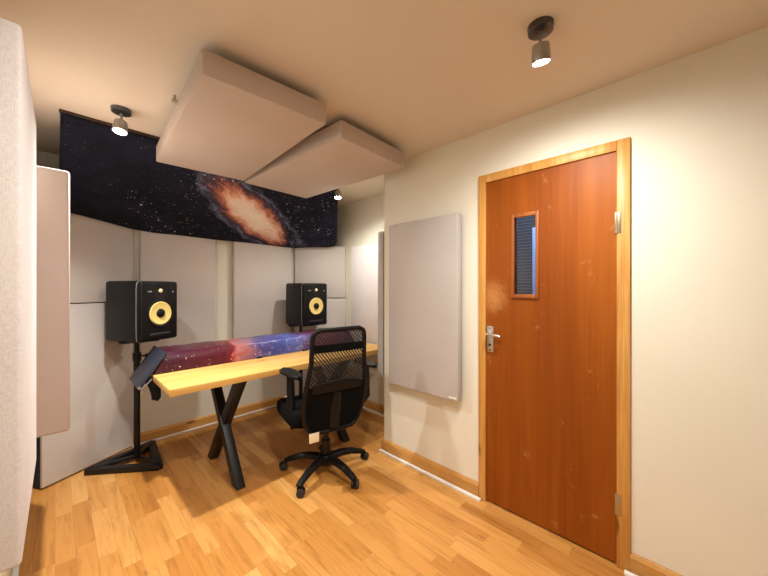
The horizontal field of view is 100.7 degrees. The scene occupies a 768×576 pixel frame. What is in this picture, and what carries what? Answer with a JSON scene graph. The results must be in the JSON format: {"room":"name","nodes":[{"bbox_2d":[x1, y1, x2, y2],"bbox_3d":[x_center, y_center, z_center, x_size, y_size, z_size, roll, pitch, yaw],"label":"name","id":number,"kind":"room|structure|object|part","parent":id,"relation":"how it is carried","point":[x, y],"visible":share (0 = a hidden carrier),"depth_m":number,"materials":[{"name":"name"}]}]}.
{"room":"studio","nodes":[
{"label":"studio","id":0,"kind":"room"},
{"bbox_2d":[0,568,11,575],"bbox_3d":[-1.004,0.170,0.692,4.605,2.320,0.120,0,0,44],"label":"wall","id":1,"kind":"structure","parent":0,"point":[7,572],"depth_m":1.35,"materials":[{"name":"beige paint"}]},
{"bbox_2d":[11,564,19,575],"bbox_3d":[-0.839,1.322,0.632,4.085,0.016,0.022,0,0,44],"label":"trim","id":2,"kind":"structure","parent":1,"relation":"attached to","point":[15,571],"depth_m":1.48,"materials":[{"name":"white plastic"}]},
{"bbox_2d":[0,17,35,572],"bbox_3d":[-1.026,0.015,0.867,0.600,1.170,0.085,0,0,45],"label":"acoustic panel","id":3,"kind":"object","parent":1,"relation":"attached to","point":[17,116],"visible":1,"depth_m":0.68,"materials":[{"name":"grey fabric"}]},
{"bbox_2d":[36,165,69,437],"bbox_3d":[-1.728,0.060,1.608,0.600,1.200,0.186,0,0,44],"label":"acoustic panel","id":4,"kind":"object","parent":1,"relation":"attached to","point":[52,185],"visible":0.5,"depth_m":1.43,"materials":[{"name":"fabric"}]},
{"bbox_2d":[36,150,294,433],"bbox_3d":[-1.650,0.170,3.250,0.120,2.320,2.660,0,0,44],"label":"wall","id":5,"kind":"structure","parent":0,"point":[168,410],"depth_m":3.13,"materials":[{"name":"beige paint"}]},
{"bbox_2d":[139,231,214,363],"bbox_3d":[-1.859,0.110,2.896,0.060,1.200,0.590,0,0,44],"label":"acoustic panel","id":6,"kind":"object","parent":5,"relation":"attached to","point":[189,262],"visible":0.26,"depth_m":2.90,"materials":[{"name":"grey fabric"}]},
{"bbox_2d":[132,405,276,447],"bbox_3d":[-1.437,1.322,3.336,0.022,0.016,1.900,0,0,44],"label":"trim","id":7,"kind":"structure","parent":5,"relation":"attached to","point":[266,408],"depth_m":3.02,"materials":[{"name":"white plastic"}]},
{"bbox_2d":[129,394,285,447],"bbox_3d":[-1.642,1.282,3.159,0.018,0.095,2.540,0,0,44],"label":"baseboard","id":8,"kind":"structure","parent":5,"relation":"attached to","point":[152,434],"depth_m":3.00,"materials":[{"name":"brown wood"}]},
{"bbox_2d":[232,241,290,338],"bbox_3d":[-1.314,0.110,3.461,0.060,1.200,0.640,0,0,44],"label":"acoustic panel","id":9,"kind":"object","parent":5,"relation":"attached to","point":[261,273],"visible":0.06,"depth_m":3.39,"materials":[{"name":"grey fabric"}]},
{"bbox_2d":[19,407,624,575],"bbox_3d":[0.414,1.380,2.145,4.785,0.100,4.340,0,0,44],"label":"floor","id":10,"kind":"structure","parent":0,"point":[186,517],"depth_m":1.80,"materials":[{"name":"laminate"}]},
{"bbox_2d":[33,303,132,487],"bbox_3d":[-2.229,0.717,2.387,0.125,1.203,0.591,0,0,15],"label":"acoustic panel","id":11,"kind":"object","parent":10,"relation":"on","point":[101,389],"visible":0.55,"depth_m":2.36,"materials":[{"name":"grey fabric"}]},
{"bbox_3d":[-2.240,0.717,2.389,0.103,1.199,0.588,0,0,15],"label":"frame","id":12,"kind":"part","parent":11,"relation":"part of","materials":[{"name":"white fabric"}]},
{"bbox_2d":[70,213,132,302],"bbox_3d":[-2.229,-0.211,2.387,0.125,0.638,0.591,0,0,15],"label":"acoustic panel","id":13,"kind":"object","parent":11,"relation":"on","point":[101,252],"visible":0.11,"depth_m":2.39,"materials":[{"name":"grey fabric"}]},
{"bbox_2d":[84,340,162,475],"bbox_3d":[-1.932,0.863,2.379,0.514,0.935,0.451,0,0,44],"label":"speaker stand","id":14,"kind":"object","parent":10,"relation":"on","point":[155,463],"visible":0.87,"depth_m":2.42,"materials":[{"name":"black metal"}]},
{"bbox_3d":[-1.932,1.310,2.379,0.514,0.040,0.451,0,0,44],"label":"frame","id":15,"kind":"part","parent":14,"relation":"part of","materials":[{"name":"black metal"}]},
{"bbox_3d":[-1.909,0.401,2.457,0.260,0.012,0.240,0,0,44],"label":"plate","id":16,"kind":"part","parent":14,"relation":"part of","materials":[{"name":"black metal"}]},
{"bbox_2d":[106,281,176,342],"bbox_3d":[-1.835,0.171,2.429,0.372,0.447,0.306,0,0,16],"label":"speaker","id":17,"kind":"object","parent":14,"relation":"on","point":[136,311],"visible":1,"depth_m":2.31},
{"bbox_2d":[151,343,377,490],"bbox_3d":[-0.863,0.955,2.748,0.800,0.750,1.848,0,0,44],"label":"desk","id":18,"kind":"object","parent":10,"relation":"on","point":[237,373],"visible":0.61,"depth_m":2.21,"materials":[{"name":"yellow wood"}]},
{"bbox_2d":[129,330,314,400],"bbox_3d":[-1.068,0.595,2.828,0.371,0.321,1.844,0,0,44],"label":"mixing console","id":19,"kind":"object","parent":18,"relation":"on","point":[163,359],"visible":0.84,"depth_m":2.40,"materials":[{"name":"multicoloured metal"}]},
{"bbox_3d":[-1.658,0.549,2.231,0.353,0.230,0.160,0,0,44],"label":"plate","id":20,"kind":"part","parent":19,"relation":"part of","materials":[{"name":"black metal"}]},
{"bbox_3d":[-1.157,0.979,2.321,0.610,0.702,0.060,0,0,44],"label":"leg","id":21,"kind":"part","parent":18,"relation":"part of","materials":[{"name":"black metal"}]},
{"bbox_3d":[-1.163,0.979,2.315,0.610,0.702,0.060,0,0,44],"label":"leg","id":22,"kind":"part","parent":18,"relation":"part of","materials":[{"name":"black metal"}]},
{"bbox_3d":[-0.534,0.979,2.966,0.610,0.702,0.060,0,0,44],"label":"leg","id":23,"kind":"part","parent":18,"relation":"part of","materials":[{"name":"black metal"}]},
{"bbox_2d":[288,324,302,394],"bbox_3d":[-0.853,0.863,3.425,0.514,0.935,0.451,0,0,-18],"label":"speaker stand","id":24,"kind":"object","parent":10,"relation":"on","point":[300,327],"visible":0.07,"depth_m":3.46,"materials":[{"name":"black metal"}]},
{"bbox_2d":[286,283,326,325],"bbox_3d":[-0.829,0.171,3.424,0.372,0.447,0.306,0,0,42],"label":"speaker","id":25,"kind":"object","parent":24,"relation":"on","point":[306,303],"visible":1,"depth_m":3.30},
{"bbox_2d":[295,298,345,395],"bbox_3d":[-0.752,0.722,3.769,0.598,1.193,0.070,0,0,-1],"label":"acoustic panel","id":26,"kind":"object","parent":10,"relation":"on","point":[336,307],"visible":0.19,"depth_m":3.74,"materials":[{"name":"grey fabric"}]},
{"bbox_2d":[295,246,345,297],"bbox_3d":[-0.752,-0.186,3.769,0.598,0.608,0.070,0,0,-1],"label":"acoustic panel","id":27,"kind":"object","parent":26,"relation":"on","point":[327,265],"visible":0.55,"depth_m":3.73,"materials":[{"name":"grey fabric"}]},
{"bbox_2d":[277,325,376,498],"bbox_3d":[-0.391,0.789,2.330,0.708,1.083,0.667,0,0,-33],"label":"office chair","id":28,"kind":"object","parent":10,"relation":"on","point":[336,391],"visible":1,"depth_m":2.08,"materials":[{"name":"black fabric"}]},
{"bbox_3d":[-0.505,0.874,2.352,0.500,0.102,0.490,0,0,-33],"label":"seat","id":29,"kind":"part","parent":28,"relation":"part of","materials":[{"name":"black fabric"}]},
{"bbox_3d":[-0.601,0.771,2.191,0.148,0.362,0.088,0,0,-33],"label":"arm post","id":30,"kind":"part","parent":28,"relation":"part of","materials":[{"name":"black plastic"}]},
{"bbox_3d":[-0.590,1.237,2.321,0.284,0.088,0.065,0,0,5],"label":"leg","id":31,"kind":"part","parent":28,"relation":"part of","materials":[{"name":"black plastic"}]},
{"bbox_3d":[-0.492,1.237,2.151,0.065,0.088,0.284,0,0,25],"label":"leg","id":32,"kind":"part","parent":28,"relation":"part of","materials":[{"name":"black plastic"}]},
{"bbox_3d":[-0.309,0.603,2.082,0.455,0.712,0.150,0,0,-33],"label":"frame","id":33,"kind":"part","parent":28,"relation":"part of","materials":[{"name":"black plastic"}]},
{"bbox_3d":[-0.296,0.626,2.061,0.346,0.078,0.039,0,0,-33],"label":"lumbar plate","id":34,"kind":"part","parent":28,"relation":"part of","materials":[{"name":"black plastic"}]},
{"bbox_3d":[-0.293,1.237,2.193,0.284,0.088,0.065,0,0,41],"label":"leg","id":35,"kind":"part","parent":28,"relation":"part of","materials":[{"name":"black plastic"}]},
{"bbox_3d":[-0.277,1.237,2.395,0.284,0.088,0.069,0,0,-33],"label":"leg","id":36,"kind":"part","parent":28,"relation":"part of","materials":[{"name":"black plastic"}]},
{"bbox_3d":[-0.212,0.771,2.443,0.222,0.362,0.088,0,0,-33],"label":"arm post","id":37,"kind":"part","parent":28,"relation":"part of","materials":[{"name":"black plastic"}]},
{"bbox_2d":[327,194,383,404],"bbox_3d":[-0.158,0.170,3.574,1.575,2.320,0.120,0,0,44],"label":"wall","id":38,"kind":"structure","parent":0,"point":[359,223],"depth_m":3.57,"materials":[{"name":"beige paint"}]},
{"bbox_2d":[351,243,377,355],"bbox_3d":[-0.141,0.120,3.429,0.610,1.180,0.055,0,0,44],"label":"acoustic panel","id":39,"kind":"object","parent":38,"relation":"attached to","point":[364,258],"visible":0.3,"depth_m":3.45,"materials":[{"name":"grey fabric"}]},
{"bbox_2d":[363,400,383,413],"bbox_3d":[-0.206,1.282,3.524,1.575,0.095,0.018,0,0,44],"label":"baseboard","id":40,"kind":"structure","parent":38,"relation":"attached to","point":[368,404],"depth_m":3.41,"materials":[{"name":"brown wood"}]},
{"bbox_2d":[363,407,383,416],"bbox_3d":[-0.212,1.322,3.497,1.505,0.016,0.022,0,0,44],"label":"trim","id":41,"kind":"structure","parent":38,"relation":"attached to","point":[365,408],"depth_m":3.38,"materials":[{"name":"white plastic"}]},
{"bbox_2d":[0,0,767,206],"bbox_3d":[0.414,-1.040,2.145,4.785,0.100,4.340,0,0,44],"label":"ceiling","id":42,"kind":"structure","parent":0,"point":[417,77],"depth_m":1.33,"materials":[{"name":"paint"}]},
{"bbox_2d":[110,104,131,135],"bbox_3d":[-1.455,-0.921,1.761,0.092,0.139,0.092,0,0,44],"label":"ceiling spotlight","id":43,"kind":"object","parent":42,"relation":"attached to","point":[120,126],"visible":1,"depth_m":1.74,"materials":[{"name":"silver metal"}]},
{"bbox_3d":[-1.453,-0.859,1.748,0.057,0.008,0.057,-12,-15,43],"label":"bulb","id":44,"kind":"part","parent":43,"relation":"part of","materials":[{"name":"white glass"}]},
{"bbox_2d":[59,109,338,247],"bbox_3d":[-1.304,-0.726,2.843,0.820,0.526,2.245,0,0,44],"label":"banner","id":45,"kind":"object","parent":42,"relation":"hanging from","point":[116,179],"visible":0.88,"depth_m":2.49,"materials":[{"name":"fabric"}]},
{"bbox_2d":[156,48,325,180],"bbox_3d":[-0.916,-0.914,1.859,0.595,0.152,1.180,0,0,-43],"label":"ceiling panel","id":46,"kind":"object","parent":42,"relation":"hanging from","point":[229,119],"visible":1,"depth_m":1.61,"materials":[{"name":"fabric"}]},
{"bbox_2d":[245,120,404,197],"bbox_3d":[-0.482,-0.914,2.379,1.160,0.152,0.590,0,0,41],"label":"ceiling panel","id":47,"kind":"object","parent":42,"relation":"hanging from","point":[341,154],"visible":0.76,"depth_m":2.16,"materials":[{"name":"fabric"}]},
{"bbox_2d":[334,187,341,198],"bbox_3d":[-0.444,-0.921,3.037,0.092,0.138,0.092,0,0,44],"label":"ceiling spotlight","id":48,"kind":"object","parent":42,"relation":"attached to","point":[337,194],"visible":0.66,"depth_m":3.01,"materials":[{"name":"silver metal"}]},
{"bbox_2d":[527,16,553,67],"bbox_3d":[0.592,-0.920,1.202,0.092,0.139,0.094,0,0,44],"label":"ceiling spotlight","id":49,"kind":"object","parent":42,"relation":"attached to","point":[541,27],"visible":1,"depth_m":1.19,"materials":[{"name":"silver metal"}]},
{"bbox_3d":[0.600,-0.860,1.215,0.057,0.008,0.057,3,16,44],"label":"bulb","id":50,"kind":"part","parent":49,"relation":"part of","materials":[{"name":"white glass"}]},
{"bbox_2d":[384,27,767,575],"bbox_3d":[1.236,0.170,1.861,2.810,2.320,0.645,0,0,44],"label":"wall","id":51,"kind":"structure","parent":0,"point":[696,124],"depth_m":1.37,"materials":[{"name":"beige paint"}]},
{"bbox_2d":[378,231,383,375],"bbox_3d":[0.139,0.130,2.806,0.070,1.200,0.492,0,0,44],"label":"acoustic panel","id":52,"kind":"object","parent":51,"relation":"attached to","point":[381,233],"visible":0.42,"depth_m":2.62,"materials":[{"name":"grey fabric"}]},
{"bbox_2d":[389,213,460,401],"bbox_3d":[0.281,0.125,2.276,0.610,1.220,0.086,0,0,44],"label":"acoustic panel","id":53,"kind":"object","parent":51,"relation":"attached to","point":[424,254],"visible":1,"depth_m":2.21,"materials":[{"name":"grey fabric"}]},
{"bbox_2d":[379,449,480,501],"bbox_3d":[0.283,1.322,2.289,0.885,0.016,0.022,0,0,44],"label":"trim","id":54,"kind":"structure","parent":51,"relation":"attached to","point":[470,495],"depth_m":2.23,"materials":[{"name":"white plastic"}]},
{"bbox_2d":[383,439,478,496],"bbox_3d":[0.298,1.282,2.307,0.842,0.095,0.018,0,0,44],"label":"baseboard","id":55,"kind":"structure","parent":51,"relation":"attached to","point":[451,476],"depth_m":2.24,"materials":[{"name":"brown wood"}]},
{"bbox_2d":[479,137,629,570],"bbox_3d":[0.901,0.312,1.776,0.763,2.035,0.185,0,0,44],"label":"door","id":56,"kind":"structure","parent":51,"relation":"in","point":[554,232],"depth_m":1.70,"materials":[{"name":"brown wood"}]},
{"bbox_3d":[0.656,0.315,1.963,0.044,0.160,0.008,0,0,44],"label":"handle plate","id":57,"kind":"part","parent":56,"relation":"part of","materials":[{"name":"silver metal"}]},
{"bbox_3d":[0.661,0.282,1.917,0.092,0.028,0.055,0,0,44],"label":"lever","id":58,"kind":"part","parent":56,"relation":"part of","materials":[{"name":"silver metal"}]},
{"bbox_3d":[0.822,-0.186,1.837,0.128,0.464,0.006,0,0,44],"label":"glass pane","id":59,"kind":"part","parent":56,"relation":"part of","materials":[{"name":"blue"}]},
{"bbox_2d":[624,569,637,575],"bbox_3d":[1.559,1.322,1.055,1.225,0.016,0.022,0,0,44],"label":"trim","id":60,"kind":"structure","parent":51,"relation":"attached to","point":[626,572],"depth_m":1.47,"materials":[{"name":"white plastic"}]},
{"bbox_2d":[630,552,682,575],"bbox_3d":[1.583,1.282,1.065,1.205,0.095,0.018,0,0,44],"label":"baseboard","id":61,"kind":"structure","parent":51,"relation":"attached to","point":[639,565],"depth_m":1.44,"materials":[{"name":"brown wood"}]}
]}

